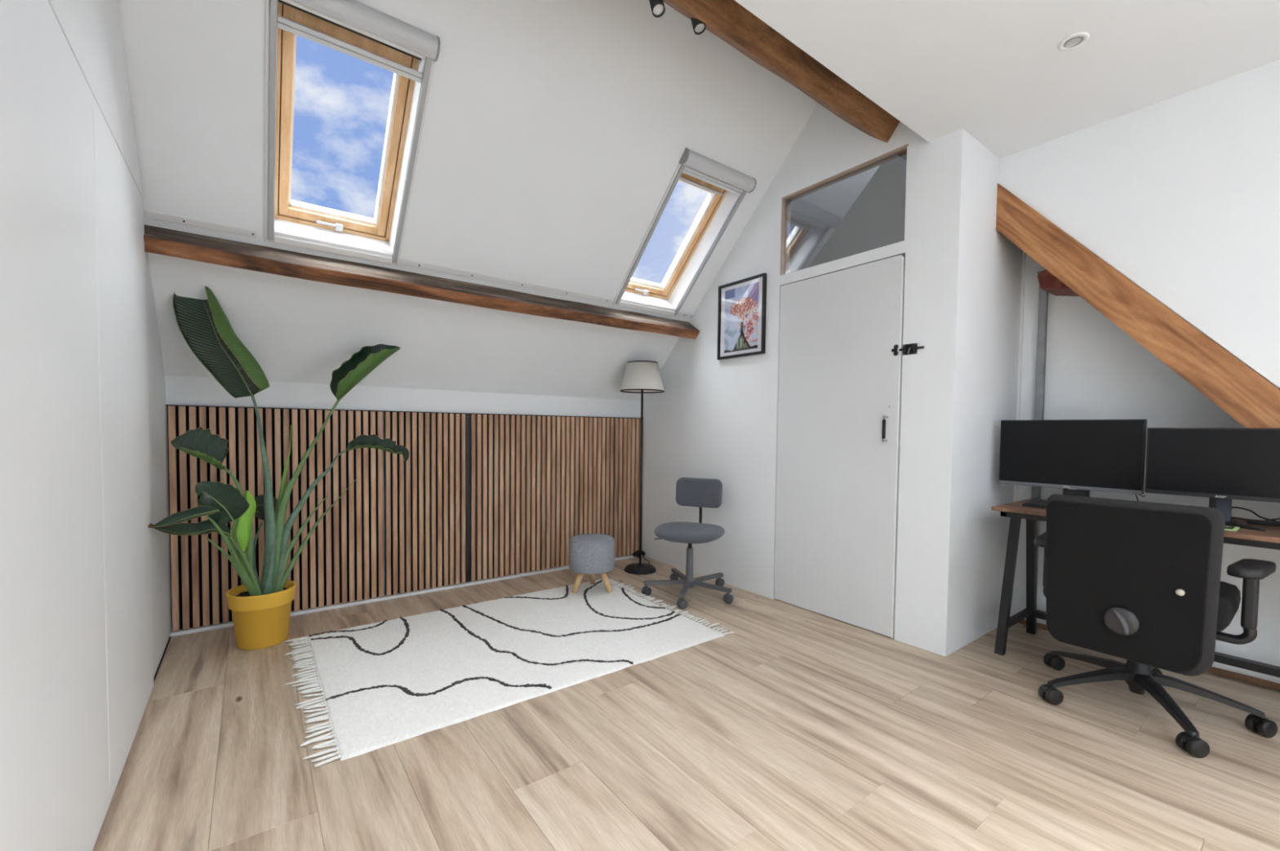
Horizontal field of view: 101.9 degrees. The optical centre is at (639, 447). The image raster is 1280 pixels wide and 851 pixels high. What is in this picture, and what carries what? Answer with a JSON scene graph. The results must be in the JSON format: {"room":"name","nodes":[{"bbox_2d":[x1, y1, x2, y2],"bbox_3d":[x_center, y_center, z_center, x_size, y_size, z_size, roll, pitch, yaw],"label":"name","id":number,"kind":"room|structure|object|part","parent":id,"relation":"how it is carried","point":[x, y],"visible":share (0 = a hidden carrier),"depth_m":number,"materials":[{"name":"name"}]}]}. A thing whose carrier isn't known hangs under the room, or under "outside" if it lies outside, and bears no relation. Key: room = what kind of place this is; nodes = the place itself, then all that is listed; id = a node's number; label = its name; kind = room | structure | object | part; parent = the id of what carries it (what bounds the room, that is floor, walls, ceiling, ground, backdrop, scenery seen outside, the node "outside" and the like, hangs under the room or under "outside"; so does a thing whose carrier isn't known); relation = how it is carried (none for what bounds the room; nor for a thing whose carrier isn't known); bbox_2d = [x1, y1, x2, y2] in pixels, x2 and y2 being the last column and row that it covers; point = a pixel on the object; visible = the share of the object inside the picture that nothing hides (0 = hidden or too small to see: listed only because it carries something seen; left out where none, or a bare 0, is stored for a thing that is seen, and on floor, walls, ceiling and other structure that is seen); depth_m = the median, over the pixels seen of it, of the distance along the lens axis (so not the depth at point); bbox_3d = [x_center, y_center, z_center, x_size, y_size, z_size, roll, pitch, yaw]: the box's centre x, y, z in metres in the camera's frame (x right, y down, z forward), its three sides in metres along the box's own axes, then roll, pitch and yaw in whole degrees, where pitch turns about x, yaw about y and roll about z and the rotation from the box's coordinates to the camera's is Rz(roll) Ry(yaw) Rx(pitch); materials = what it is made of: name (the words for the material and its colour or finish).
{"room":"home office","nodes":[
{"label":"home office","id":0,"kind":"room"},
{"bbox_2d":[0,0,170,850],"bbox_3d":[-0.576,-0.631,0.110,0.113,3.400,6.310,-1,2,-37],"label":"wall","id":1,"kind":"structure","parent":0,"point":[85,627],"depth_m":1.20,"materials":[{"name":"white paint"}]},
{"bbox_3d":[-1.014,0.055,0.792,0.013,1.964,1.590,-1,2,-37],"label":"closet panel","id":2,"kind":"part","parent":1,"relation":"part of","materials":[{"name":"paint"}]},
{"bbox_3d":[-1.740,0.013,1.761,0.013,1.964,0.827,-1,2,-37],"label":"closet panel","id":3,"kind":"part","parent":1,"relation":"part of","materials":[{"name":"paint"}]},
{"bbox_2d":[226,580,296,650],"bbox_3d":[-1.879,0.833,2.585,0.283,0.271,0.283,-1,2,-37],"label":"pot","id":4,"kind":"object","parent":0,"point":[261,617],"depth_m":2.50,"materials":[{"name":"yellow ceramic"}]},
{"bbox_2d":[164,375,640,631],"bbox_3d":[-1.224,0.216,3.581,3.214,1.450,0.100,-1,2,-37],"label":"wall","id":5,"kind":"structure","parent":0,"point":[180,390],"depth_m":3.25,"materials":[{"name":"white paint"}]},
{"bbox_2d":[166,405,383,631],"bbox_3d":[-1.992,0.359,2.931,0.993,1.152,0.030,-1,2,-37],"label":"panel","id":6,"kind":"object","parent":5,"relation":"attached to","point":[341,561],"visible":0.75,"depth_m":2.95,"materials":[{"name":"brown wood"}]},
{"bbox_2d":[165,404,640,418],"bbox_3d":[-1.181,-0.231,3.515,3.010,0.005,0.026,-1,2,-37],"label":"trim","id":7,"kind":"structure","parent":5,"relation":"attached to","point":[166,405],"depth_m":3.17,"materials":[{"name":"grey"}]},
{"bbox_2d":[169,555,642,637],"bbox_3d":[-1.190,0.934,3.549,3.010,0.018,0.042,-1,2,-37],"label":"baseboard","id":8,"kind":"structure","parent":5,"relation":"attached to","point":[221,625],"depth_m":3.24,"materials":[{"name":"white wood"}]},
{"bbox_2d":[383,412,465,595],"bbox_3d":[-1.388,0.350,3.383,0.504,1.152,0.030,-1,2,-37],"label":"panel","id":9,"kind":"object","parent":5,"relation":"attached to","point":[424,494],"visible":1,"depth_m":3.36,"materials":[{"name":"brown wood"}]},
{"bbox_2d":[465,413,470,582],"bbox_3d":[-1.178,0.347,3.547,0.025,1.152,0.018,-1,2,-37],"label":"batten","id":10,"kind":"object","parent":5,"relation":"attached to","point":[467,415],"visible":1,"depth_m":3.54,"materials":[{"name":"black wood"}]},
{"bbox_2d":[470,413,613,582],"bbox_3d":[-0.693,0.340,3.903,1.174,1.152,0.030,-1,2,-37],"label":"panel","id":11,"kind":"object","parent":5,"relation":"attached to","point":[538,483],"visible":0.86,"depth_m":3.83,"materials":[{"name":"brown wood"}]},
{"bbox_2d":[613,417,643,558],"bbox_3d":[-0.101,0.331,4.346,0.294,1.152,0.030,-1,2,-37],"label":"panel","id":12,"kind":"object","parent":5,"relation":"attached to","point":[627,432],"visible":0.75,"depth_m":4.33,"materials":[{"name":"brown wood"}]},
{"bbox_2d":[116,0,879,400],"bbox_3d":[-0.234,-1.331,2.987,3.964,2.171,2.171,-1,2,-37],"label":"ceiling","id":13,"kind":"structure","parent":0,"point":[555,133],"depth_m":2.61,"materials":[{"name":"paint"}]},
{"bbox_2d":[143,208,256,237],"bbox_3d":[-1.866,-0.954,2.217,0.368,0.027,0.027,-1,2,-37],"label":"trim","id":14,"kind":"structure","parent":13,"relation":"attached to","point":[148,214],"depth_m":2.21,"materials":[{"name":"grey"}]},
{"bbox_2d":[264,0,439,266],"bbox_3d":[-1.279,-1.325,2.249,0.567,0.795,0.837,-1,2,-37],"label":"window","id":15,"kind":"structure","parent":13,"relation":"attached to","point":[355,28],"depth_m":2.22,"materials":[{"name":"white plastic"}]},
{"bbox_3d":[-1.473,-1.269,2.079,0.022,0.681,0.681,-1,2,-37],"label":"blind rail","id":16,"kind":"part","parent":15,"relation":"part of","materials":[{"name":"grey metal"}]},
{"bbox_3d":[-1.511,-1.084,2.529,0.115,0.037,0.037,-1,2,-37],"label":"handle","id":17,"kind":"part","parent":15,"relation":"part of","materials":[{"name":"grey metal"}]},
{"bbox_3d":[-1.502,-1.119,2.551,0.379,0.056,0.056,-1,2,-37],"label":"sash rail","id":18,"kind":"part","parent":15,"relation":"part of","materials":[{"name":"brown wood"}]},
{"bbox_3d":[-1.469,-0.956,2.510,0.495,0.034,0.034,-1,2,-37],"label":"rail","id":19,"kind":"part","parent":15,"relation":"part of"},
{"bbox_3d":[-1.329,-1.392,2.315,0.451,0.623,0.623,-1,2,-37],"label":"sash","id":20,"kind":"part","parent":15,"relation":"part of","materials":[{"name":"brown wood"}]},
{"bbox_3d":[-1.164,-1.653,2.089,0.379,0.082,0.082,-1,2,-37],"label":"sash rail","id":21,"kind":"part","parent":15,"relation":"part of","materials":[{"name":"brown wood"}]},
{"bbox_2d":[278,0,421,60],"bbox_3d":[-1.122,-1.646,2.033,0.495,0.051,0.051,-1,2,-37],"label":"window blind","id":22,"kind":"object","parent":15,"relation":"attached to","point":[291,6],"depth_m":2.03,"materials":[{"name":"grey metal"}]},
{"bbox_3d":[-1.060,-1.275,2.389,0.022,0.681,0.681,-1,2,-37],"label":"blind rail","id":23,"kind":"part","parent":15,"relation":"part of","materials":[{"name":"grey"}]},
{"bbox_2d":[143,225,699,339],"bbox_3d":[-0.820,-0.866,3.019,3.014,0.153,0.196,-1,2,-37],"label":"timber beam","id":24,"kind":"structure","parent":13,"relation":"attached to","point":[161,241],"depth_m":2.62,"materials":[{"name":"brown wood"}]},
{"bbox_2d":[399,258,613,303],"bbox_3d":[-0.713,-0.971,3.080,1.327,0.027,0.027,-1,2,-37],"label":"trim","id":25,"kind":"structure","parent":13,"relation":"attached to","point":[402,261],"depth_m":3.00,"materials":[{"name":"grey"}]},
{"bbox_2d":[612,147,756,316],"bbox_3d":[0.239,-1.347,3.386,0.567,0.795,0.837,-1,2,-37],"label":"window","id":26,"kind":"structure","parent":13,"relation":"attached to","point":[726,187],"depth_m":3.45,"materials":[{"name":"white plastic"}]},
{"bbox_3d":[0.007,-1.106,3.666,0.115,0.037,0.037,-1,2,-37],"label":"handle","id":27,"kind":"part","parent":26,"relation":"part of","materials":[{"name":"grey"}]},
{"bbox_3d":[0.017,-1.141,3.688,0.379,0.056,0.056,-1,2,-37],"label":"sash rail","id":28,"kind":"part","parent":26,"relation":"part of","materials":[{"name":"brown wood"}]},
{"bbox_3d":[0.049,-0.978,3.647,0.495,0.034,0.034,-1,2,-37],"label":"rail","id":29,"kind":"part","parent":26,"relation":"part of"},
{"bbox_3d":[0.045,-1.291,3.215,0.022,0.681,0.681,-1,2,-37],"label":"blind rail","id":30,"kind":"part","parent":26,"relation":"part of","materials":[{"name":"grey"}]},
{"bbox_3d":[0.188,-1.415,3.453,0.495,0.665,0.665,-1,2,-37],"label":"frame","id":31,"kind":"part","parent":26,"relation":"part of","materials":[{"name":"brown wood"}]},
{"bbox_3d":[0.190,-1.414,3.452,0.451,0.623,0.623,-1,2,-37],"label":"sash","id":32,"kind":"part","parent":26,"relation":"part of","materials":[{"name":"brown wood"}]},
{"bbox_3d":[0.354,-1.675,3.226,0.379,0.082,0.082,-1,2,-37],"label":"sash rail","id":33,"kind":"part","parent":26,"relation":"part of","materials":[{"name":"brown wood"}]},
{"bbox_3d":[0.459,-1.297,3.525,0.022,0.681,0.681,-1,2,-37],"label":"blind rail","id":34,"kind":"part","parent":26,"relation":"part of","materials":[{"name":"grey"}]},
{"bbox_2d":[676,311,693,318],"bbox_3d":[0.334,-0.987,3.864,0.147,0.027,0.027,-1,2,-37],"label":"trim","id":35,"kind":"structure","parent":13,"relation":"attached to","point":[680,314],"depth_m":3.86,"materials":[{"name":"grey"}]},
{"bbox_2d":[662,0,900,142],"bbox_3d":[0.091,-1.690,1.786,3.014,0.246,0.231,-1,2,-37],"label":"timber beam","id":36,"kind":"structure","parent":13,"relation":"attached to","point":[727,20],"depth_m":2.17,"materials":[{"name":"brown wood"}]},
{"bbox_2d":[648,0,665,17],"bbox_3d":[0.052,-1.580,1.815,0.047,0.141,0.087,-1,2,-37],"label":"spotlight","id":37,"kind":"object","parent":36,"relation":"attached to","point":[658,8],"visible":1,"depth_m":1.80,"materials":[{"name":"black metal"}]},
{"bbox_2d":[689,16,706,34],"bbox_3d":[0.216,-1.637,1.953,0.069,0.141,0.047,2,3,38],"label":"spotlight","id":38,"kind":"object","parent":36,"relation":"attached to","point":[699,26],"visible":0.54,"depth_m":1.94,"materials":[{"name":"black metal"}]},
{"bbox_2d":[93,555,1279,850],"bbox_3d":[0.981,1.075,1.344,4.044,0.060,6.500,-1,2,-37],"label":"floor","id":39,"kind":"structure","parent":0,"point":[794,729],"depth_m":1.71,"materials":[{"name":"beige wood"}]},
{"bbox_2d":[147,285,408,650],"bbox_3d":[-1.787,0.104,2.621,0.483,1.728,1.149,2,2,33],"label":"potted plant","id":40,"kind":"object","parent":39,"relation":"on","point":[261,611],"visible":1,"depth_m":2.48,"materials":[{"name":"green plant"}]},
{"bbox_3d":[-1.845,0.514,2.363,0.193,0.474,0.260,-1,2,-37],"label":"stem","id":41,"kind":"part","parent":40,"relation":"part of","materials":[{"name":"green plant"}]},
{"bbox_3d":[-1.848,0.567,2.368,0.025,0.368,0.300,0,2,-5],"label":"stem","id":42,"kind":"part","parent":40,"relation":"part of","materials":[{"name":"green plant"}]},
{"bbox_3d":[-1.868,0.536,2.451,0.048,0.425,0.176,1,2,-4],"label":"stem","id":43,"kind":"part","parent":40,"relation":"part of","materials":[{"name":"green plant"}]},
{"bbox_3d":[-1.901,0.416,2.475,0.157,0.662,0.095,-1,2,-37],"label":"stem","id":44,"kind":"part","parent":40,"relation":"part of","materials":[{"name":"green plant"}]},
{"bbox_3d":[-1.845,0.573,2.435,0.120,0.352,0.152,-1,2,-37],"label":"stem","id":45,"kind":"part","parent":40,"relation":"part of","materials":[{"name":"green plant"}]},
{"bbox_3d":[-1.855,0.617,2.469,0.034,0.261,0.121,1,2,2],"label":"stem","id":46,"kind":"part","parent":40,"relation":"part of","materials":[{"name":"green plant"}]},
{"bbox_3d":[-1.952,0.577,2.646,0.060,0.371,0.115,-1,2,-37],"label":"stem","id":47,"kind":"part","parent":40,"relation":"part of","materials":[{"name":"green plant"}]},
{"bbox_3d":[-1.865,0.242,2.575,0.094,1.002,0.093,-1,2,-37],"label":"stem","id":48,"kind":"part","parent":40,"relation":"part of","materials":[{"name":"green plant"}]},
{"bbox_3d":[-1.790,0.560,2.548,0.112,0.372,0.034,-1,2,-37],"label":"stem","id":49,"kind":"part","parent":40,"relation":"part of","materials":[{"name":"green plant"}]},
{"bbox_3d":[-1.846,0.313,2.649,0.035,0.857,0.126,2,2,32],"label":"stem","id":50,"kind":"part","parent":40,"relation":"part of","materials":[{"name":"green plant"}]},
{"bbox_3d":[-1.769,0.510,2.701,0.026,0.500,0.288,2,2,33],"label":"stem","id":51,"kind":"part","parent":40,"relation":"part of","materials":[{"name":"green plant"}]},
{"bbox_3d":[-1.738,0.249,2.669,0.344,1.000,0.048,-1,2,-37],"label":"stem","id":52,"kind":"part","parent":40,"relation":"part of","materials":[{"name":"green plant"}]},
{"bbox_3d":[-1.749,0.389,2.730,0.042,0.749,0.389,2,2,35],"label":"stem","id":53,"kind":"part","parent":40,"relation":"part of","materials":[{"name":"green plant"}]},
{"bbox_3d":[-1.716,0.464,2.760,0.026,0.584,0.410,2,2,35],"label":"stem","id":54,"kind":"part","parent":40,"relation":"part of","materials":[{"name":"green plant"}]},
{"bbox_2d":[283,578,734,768],"bbox_3d":[-0.635,0.971,2.681,1.984,0.017,1.242,-1,2,-37],"label":"rug","id":55,"kind":"object","parent":39,"relation":"on","point":[385,683],"visible":0.97,"depth_m":2.43,"materials":[{"name":"beige fabric"}]},
{"bbox_2d":[568,533,614,594],"bbox_3d":[-0.320,0.771,3.451,0.302,0.360,0.302,-1,2,-37],"label":"footstool","id":56,"kind":"object","parent":55,"relation":"on","point":[591,554],"visible":1,"depth_m":3.34,"materials":[{"name":"grey fabric"}]},
{"bbox_3d":[-0.402,0.874,3.394,0.096,0.156,0.045,-1,2,-37],"label":"leg","id":57,"kind":"part","parent":56,"relation":"part of","materials":[{"name":"brown wood"}]},
{"bbox_2d":[568,533,614,574],"bbox_3d":[-0.319,0.699,3.449,0.302,0.215,0.302,-1,2,-37],"label":"cushion","id":58,"kind":"object","parent":56,"relation":"on","point":[588,553],"depth_m":3.33,"materials":[{"name":"grey fabric"}]},
{"bbox_3d":[-0.329,0.869,3.559,0.045,0.156,0.098,0,2,-9],"label":"leg","id":59,"kind":"part","parent":56,"relation":"part of","materials":[{"name":"brown wood"}]},
{"bbox_3d":[-0.225,0.876,3.417,0.097,0.156,0.045,1,2,18],"label":"leg","id":60,"kind":"part","parent":56,"relation":"part of","materials":[{"name":"brown wood"}]},
{"bbox_2d":[619,360,664,574],"bbox_3d":[-0.025,0.145,4.069,0.339,1.586,0.581,0,2,-17],"label":"floor lamp","id":61,"kind":"object","parent":39,"relation":"on","point":[642,377],"visible":1,"depth_m":3.86,"materials":[{"name":"black metal"},{"name":"white fabric"}]},
{"bbox_3d":[0.018,-0.533,3.929,0.336,0.213,0.336,-1,2,-37],"label":"lamp shade","id":62,"kind":"part","parent":61,"relation":"part of","materials":[{"name":"white fabric"}]},
{"bbox_2d":[641,477,733,609],"bbox_3d":[0.338,0.591,3.387,0.581,0.749,0.595,2,2,23],"label":"chair","id":63,"kind":"object","parent":39,"relation":"on","point":[701,493],"visible":1,"depth_m":3.40,"materials":[{"name":"grey fabric"}]},
{"bbox_3d":[0.166,0.884,3.399,0.282,0.024,0.032,0,2,-8],"label":"leg","id":64,"kind":"part","parent":63,"relation":"part of","materials":[{"name":"grey metal"}]},
{"bbox_3d":[0.279,0.879,3.575,0.032,0.024,0.282,0,2,-17],"label":"leg","id":65,"kind":"part","parent":63,"relation":"part of","materials":[{"name":"grey metal"}]},
{"bbox_3d":[0.286,0.890,3.265,0.032,0.024,0.282,1,2,14],"label":"leg","id":66,"kind":"part","parent":63,"relation":"part of","materials":[{"name":"grey metal"}]},
{"bbox_3d":[0.324,0.553,3.395,0.444,0.071,0.420,2,2,23],"label":"seat","id":67,"kind":"part","parent":63,"relation":"part of","materials":[{"name":"grey fabric"}]},
{"bbox_3d":[0.407,0.310,3.576,0.326,0.198,0.059,2,2,23],"label":"backrest","id":68,"kind":"part","parent":63,"relation":"part of","materials":[{"name":"grey fabric"}]},
{"bbox_3d":[0.455,0.883,3.517,0.282,0.024,0.032,-1,2,-37],"label":"leg","id":69,"kind":"part","parent":63,"relation":"part of","materials":[{"name":"grey metal"}]},
{"bbox_3d":[0.454,0.890,3.324,0.282,0.024,0.032,2,3,37],"label":"leg","id":70,"kind":"part","parent":63,"relation":"part of","materials":[{"name":"grey metal"}]},
{"bbox_2d":[1022,271,1048,630],"bbox_3d":[2.189,0.023,2.856,0.054,1.965,0.064,-1,2,-37],"label":"steel post","id":71,"kind":"object","parent":39,"relation":"on","point":[1043,295],"visible":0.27,"depth_m":2.83,"materials":[{"name":"grey metal"}]},
{"bbox_2d":[991,498,1279,678],"bbox_3d":[2.261,0.665,2.257,0.560,0.725,1.115,-1,2,-37],"label":"desk","id":72,"kind":"object","parent":39,"relation":"on","point":[1270,539],"visible":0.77,"depth_m":2.55,"materials":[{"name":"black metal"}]},
{"bbox_3d":[1.833,0.671,2.584,0.191,0.680,0.036,-1,2,-37],"label":"leg","id":73,"kind":"part","parent":72,"relation":"part of","materials":[{"name":"black metal"}]},
{"bbox_3d":[2.097,0.667,2.781,0.111,0.680,0.036,-1,2,-37],"label":"leg","id":74,"kind":"part","parent":72,"relation":"part of","materials":[{"name":"black metal"}]},
{"bbox_2d":[1022,499,1046,508],"bbox_3d":[2.067,0.281,2.414,0.135,0.027,0.445,-1,2,-37],"label":"keyboard","id":75,"kind":"object","parent":72,"relation":"on","point":[1040,504],"visible":0.18,"depth_m":2.53,"materials":[{"name":"black plastic"}]},
{"bbox_2d":[998,419,1146,497],"bbox_3d":[2.110,0.078,2.542,0.217,0.425,0.548,-1,2,-37],"label":"monitor","id":76,"kind":"object","parent":72,"relation":"on","point":[1078,457],"visible":0.9,"depth_m":2.46,"materials":[{"name":"black plastic"}]},
{"bbox_3d":[2.265,0.334,2.246,0.500,0.027,1.055,-1,2,-37],"label":"frame rail","id":77,"kind":"part","parent":72,"relation":"part of","materials":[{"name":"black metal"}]},
{"bbox_2d":[1133,493,1150,502],"bbox_3d":[2.282,0.244,2.363,0.025,0.107,0.066,-1,2,-37],"label":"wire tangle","id":78,"kind":"object","parent":72,"relation":"on","point":[1147,494],"visible":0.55,"depth_m":2.36,"materials":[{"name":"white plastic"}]},
{"bbox_2d":[1144,427,1279,532],"bbox_3d":[2.325,0.118,2.025,0.103,0.387,0.504,-1,2,-37],"label":"monitor","id":79,"kind":"object","parent":72,"relation":"on","point":[1222,466],"visible":0.95,"depth_m":2.05,"materials":[{"name":"black plastic"}]},
{"bbox_3d":[2.319,0.249,2.063,0.003,0.098,0.040,-1,2,-37],"label":"neck panel","id":80,"kind":"part","parent":79,"relation":"part of","materials":[{"name":"grey plastic"}]},
{"bbox_2d":[1224,525,1239,531],"bbox_3d":[2.226,0.307,2.034,0.115,0.006,0.155,-1,2,-37],"label":"card","id":81,"kind":"object","parent":72,"relation":"on","point":[1226,527],"visible":0.19,"depth_m":1.97,"materials":[{"name":"green paper"}]},
{"bbox_2d":[1231,517,1279,521],"bbox_3d":[2.568,0.297,2.125,0.442,0.026,0.087,2,2,23],"label":"cable","id":82,"kind":"object","parent":72,"relation":"on","point":[1231,517],"visible":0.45,"depth_m":2.14,"materials":[{"name":"black rubber"}]},
{"bbox_2d":[1231,506,1279,522],"bbox_3d":[2.549,0.279,2.126,0.352,0.062,0.056,1,2,22],"label":"cable","id":83,"kind":"object","parent":72,"relation":"on","point":[1251,511],"visible":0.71,"depth_m":2.15,"materials":[{"name":"black rubber"}]},
{"bbox_2d":[1246,519,1279,527],"bbox_3d":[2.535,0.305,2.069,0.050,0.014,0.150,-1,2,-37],"label":"keyboard","id":84,"kind":"object","parent":72,"relation":"on","point":[1248,522],"visible":1,"depth_m":2.08,"materials":[{"name":"black plastic"}]},
{"bbox_2d":[1034,494,1277,759],"bbox_3d":[1.992,0.608,2.055,0.738,0.847,0.691,-1,2,-37],"label":"office chair","id":85,"kind":"object","parent":39,"relation":"on","point":[1139,583],"visible":1,"depth_m":1.84,"materials":[{"name":"black plastic"}]},
{"bbox_3d":[1.815,0.634,2.194,0.041,0.083,0.183,-1,2,-37],"label":"armrest","id":86,"kind":"part","parent":85,"relation":"part of","materials":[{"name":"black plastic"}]},
{"bbox_3d":[1.773,0.505,2.247,0.048,0.205,0.036,-1,2,-37],"label":"post","id":87,"kind":"part","parent":85,"relation":"part of","materials":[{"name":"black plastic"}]},
{"bbox_3d":[1.946,0.921,2.245,0.056,0.082,0.315,0,2,-13],"label":"leg","id":88,"kind":"part","parent":85,"relation":"part of","materials":[{"name":"black plastic"}]},
{"bbox_3d":[1.808,0.925,2.082,0.315,0.082,0.056,1,2,3],"label":"leg","id":89,"kind":"part","parent":85,"relation":"part of","materials":[{"name":"black plastic"}]},
{"bbox_3d":[1.719,0.623,1.855,0.016,0.098,0.098,-1,2,-37],"label":"lumbar knob","id":90,"kind":"part","parent":85,"relation":"part of","materials":[{"name":"grey plastic"}]},
{"bbox_3d":[1.756,0.477,1.880,0.083,0.578,0.470,-1,2,-37],"label":"backrest","id":91,"kind":"part","parent":85,"relation":"part of","materials":[{"name":"black fabric"}]},
{"bbox_3d":[1.927,0.932,1.904,0.056,0.082,0.315,1,2,19],"label":"leg","id":92,"kind":"part","parent":85,"relation":"part of","materials":[{"name":"black plastic"}]},
{"bbox_3d":[2.131,0.932,1.970,0.315,0.082,0.056,2,2,35],"label":"leg","id":93,"kind":"part","parent":85,"relation":"part of","materials":[{"name":"black plastic"}]},
{"bbox_3d":[2.026,0.579,2.087,0.470,0.129,0.490,-1,2,-37],"label":"seat","id":94,"kind":"part","parent":85,"relation":"part of","materials":[{"name":"black fabric"}]},
{"bbox_3d":[2.067,0.649,1.857,0.041,0.083,0.183,-1,2,-37],"label":"armrest","id":95,"kind":"part","parent":85,"relation":"part of","materials":[{"name":"black plastic"}]},
{"bbox_3d":[2.111,0.524,1.796,0.048,0.205,0.036,-1,2,-37],"label":"post","id":96,"kind":"part","parent":85,"relation":"part of","materials":[{"name":"black plastic"}]},
{"bbox_2d":[641,102,970,657],"bbox_3d":[0.773,-0.681,3.485,0.090,3.295,2.525,-1,2,-37],"label":"wall","id":97,"kind":"structure","parent":0,"point":[713,418],"depth_m":3.03,"materials":[{"name":"white paint"}]},
{"bbox_2d":[717,272,766,359],"bbox_3d":[0.681,-0.872,3.508,0.023,0.514,0.412,-1,2,-37],"label":"framed picture","id":98,"kind":"object","parent":97,"relation":"attached to","point":[742,304],"visible":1,"depth_m":3.50,"materials":[{"name":"black metal"}]},
{"bbox_2d":[724,281,759,353],"bbox_3d":[0.682,-0.872,3.510,0.001,0.430,0.302,-1,2,-37],"label":"print","id":99,"kind":"object","parent":98,"relation":"attached to","point":[741,304],"depth_m":3.50},
{"bbox_2d":[773,254,905,638],"bbox_3d":[1.110,-0.012,2.990,0.100,2.000,0.803,-1,2,-37],"label":"door","id":100,"kind":"structure","parent":97,"relation":"in","point":[841,332],"depth_m":2.93,"materials":[{"name":"paint"}]},
{"bbox_3d":[1.281,-0.098,2.711,0.035,0.138,0.012,-1,2,-37],"label":"handle","id":101,"kind":"part","parent":100,"relation":"part of","materials":[{"name":"black metal"}]},
{"bbox_2d":[780,143,908,275],"bbox_3d":[1.145,-1.308,2.960,0.069,0.482,0.783,-1,2,-37],"label":"window","id":102,"kind":"structure","parent":97,"relation":"in","point":[785,205],"depth_m":3.05,"materials":[{"name":"brown wood"}]},
{"bbox_2d":[898,342,924,355],"bbox_3d":[1.358,-0.496,2.603,0.034,0.054,0.119,-1,2,-37],"label":"bolt","id":103,"kind":"object","parent":97,"relation":"attached to","point":[911,348],"visible":1,"depth_m":2.62,"materials":[{"name":"black metal"}]},
{"bbox_3d":[1.363,-0.497,2.622,0.003,0.054,0.071,-1,2,-37],"label":"plate","id":104,"kind":"part","parent":103,"relation":"part of","materials":[{"name":"black metal"}]},
{"bbox_3d":[1.363,-0.498,2.607,0.012,0.012,0.119,-1,2,-37],"label":"rod","id":105,"kind":"part","parent":103,"relation":"part of","materials":[{"name":"black metal"}]},
{"bbox_2d":[808,154,906,267],"bbox_3d":[1.105,-0.662,3.784,0.800,3.245,2.445,-1,2,-37],"label":"wall","id":106,"kind":"structure","parent":0,"point":[876,219],"depth_m":3.62,"materials":[{"name":"grey paint"}]},
{"bbox_2d":[953,135,1022,652],"bbox_3d":[1.836,-0.271,2.764,0.741,2.550,0.070,-1,2,-37],"label":"wall column","id":107,"kind":"structure","parent":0,"point":[993,277],"depth_m":2.68,"materials":[{"name":"white paint"}]},
{"bbox_2d":[734,0,1279,159],"bbox_3d":[1.719,-1.472,0.308,4.044,0.120,3.935,-1,2,-37],"label":"ceiling","id":108,"kind":"structure","parent":0,"point":[996,71],"depth_m":1.93,"materials":[{"name":"paint"}]},
{"bbox_2d":[1057,31,1089,50],"bbox_3d":[1.566,-1.466,1.875,0.088,0.004,0.088,-1,2,-37],"label":"recessed light","id":109,"kind":"object","parent":108,"relation":"in","point":[1073,41],"visible":1,"depth_m":1.87,"materials":[{"name":"white plastic"}]},
{"bbox_2d":[998,59,1279,388],"bbox_3d":[2.989,-0.188,1.222,0.026,2.520,3.785,-1,2,-37],"label":"wall","id":110,"kind":"structure","parent":0,"point":[1180,195],"depth_m":2.14,"materials":[{"name":"white paint"}]},
{"bbox_2d":[995,183,1279,428],"bbox_3d":[2.395,-0.226,2.075,0.132,2.226,1.705,-1,2,-37],"label":"strut","id":111,"kind":"object","parent":110,"relation":"attached to","point":[1253,402],"visible":0.94,"depth_m":2.24,"materials":[{"name":"brown wood"}]},
{"bbox_2d":[1012,222,1279,684],"bbox_3d":[2.670,-0.235,2.037,0.440,2.550,2.235,-1,2,-37],"label":"wall niche","id":112,"kind":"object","parent":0,"point":[1095,370],"depth_m":2.63,"materials":[{"name":"white paint"}]},
{"bbox_2d":[1009,251,1026,617],"bbox_3d":[2.152,-0.198,2.953,0.012,2.400,0.012,-1,2,-37],"label":"trim","id":113,"kind":"structure","parent":112,"relation":"attached to","point":[1024,256],"depth_m":2.94,"materials":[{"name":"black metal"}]},
{"bbox_2d":[1037,269,1079,296],"bbox_3d":[2.200,-0.878,2.672,0.245,0.180,0.190,-1,2,-37],"label":"wood block","id":114,"kind":"object","parent":112,"relation":"attached to","point":[1048,282],"visible":0.39,"depth_m":2.64,"materials":[{"name":"red wood"}]},
{"bbox_2d":[1017,619,1279,690],"bbox_3d":[2.759,1.023,2.165,0.012,0.028,2.085,-1,2,-37],"label":"baseboard","id":115,"kind":"structure","parent":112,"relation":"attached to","point":[1216,671],"depth_m":2.30,"materials":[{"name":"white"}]}
]}

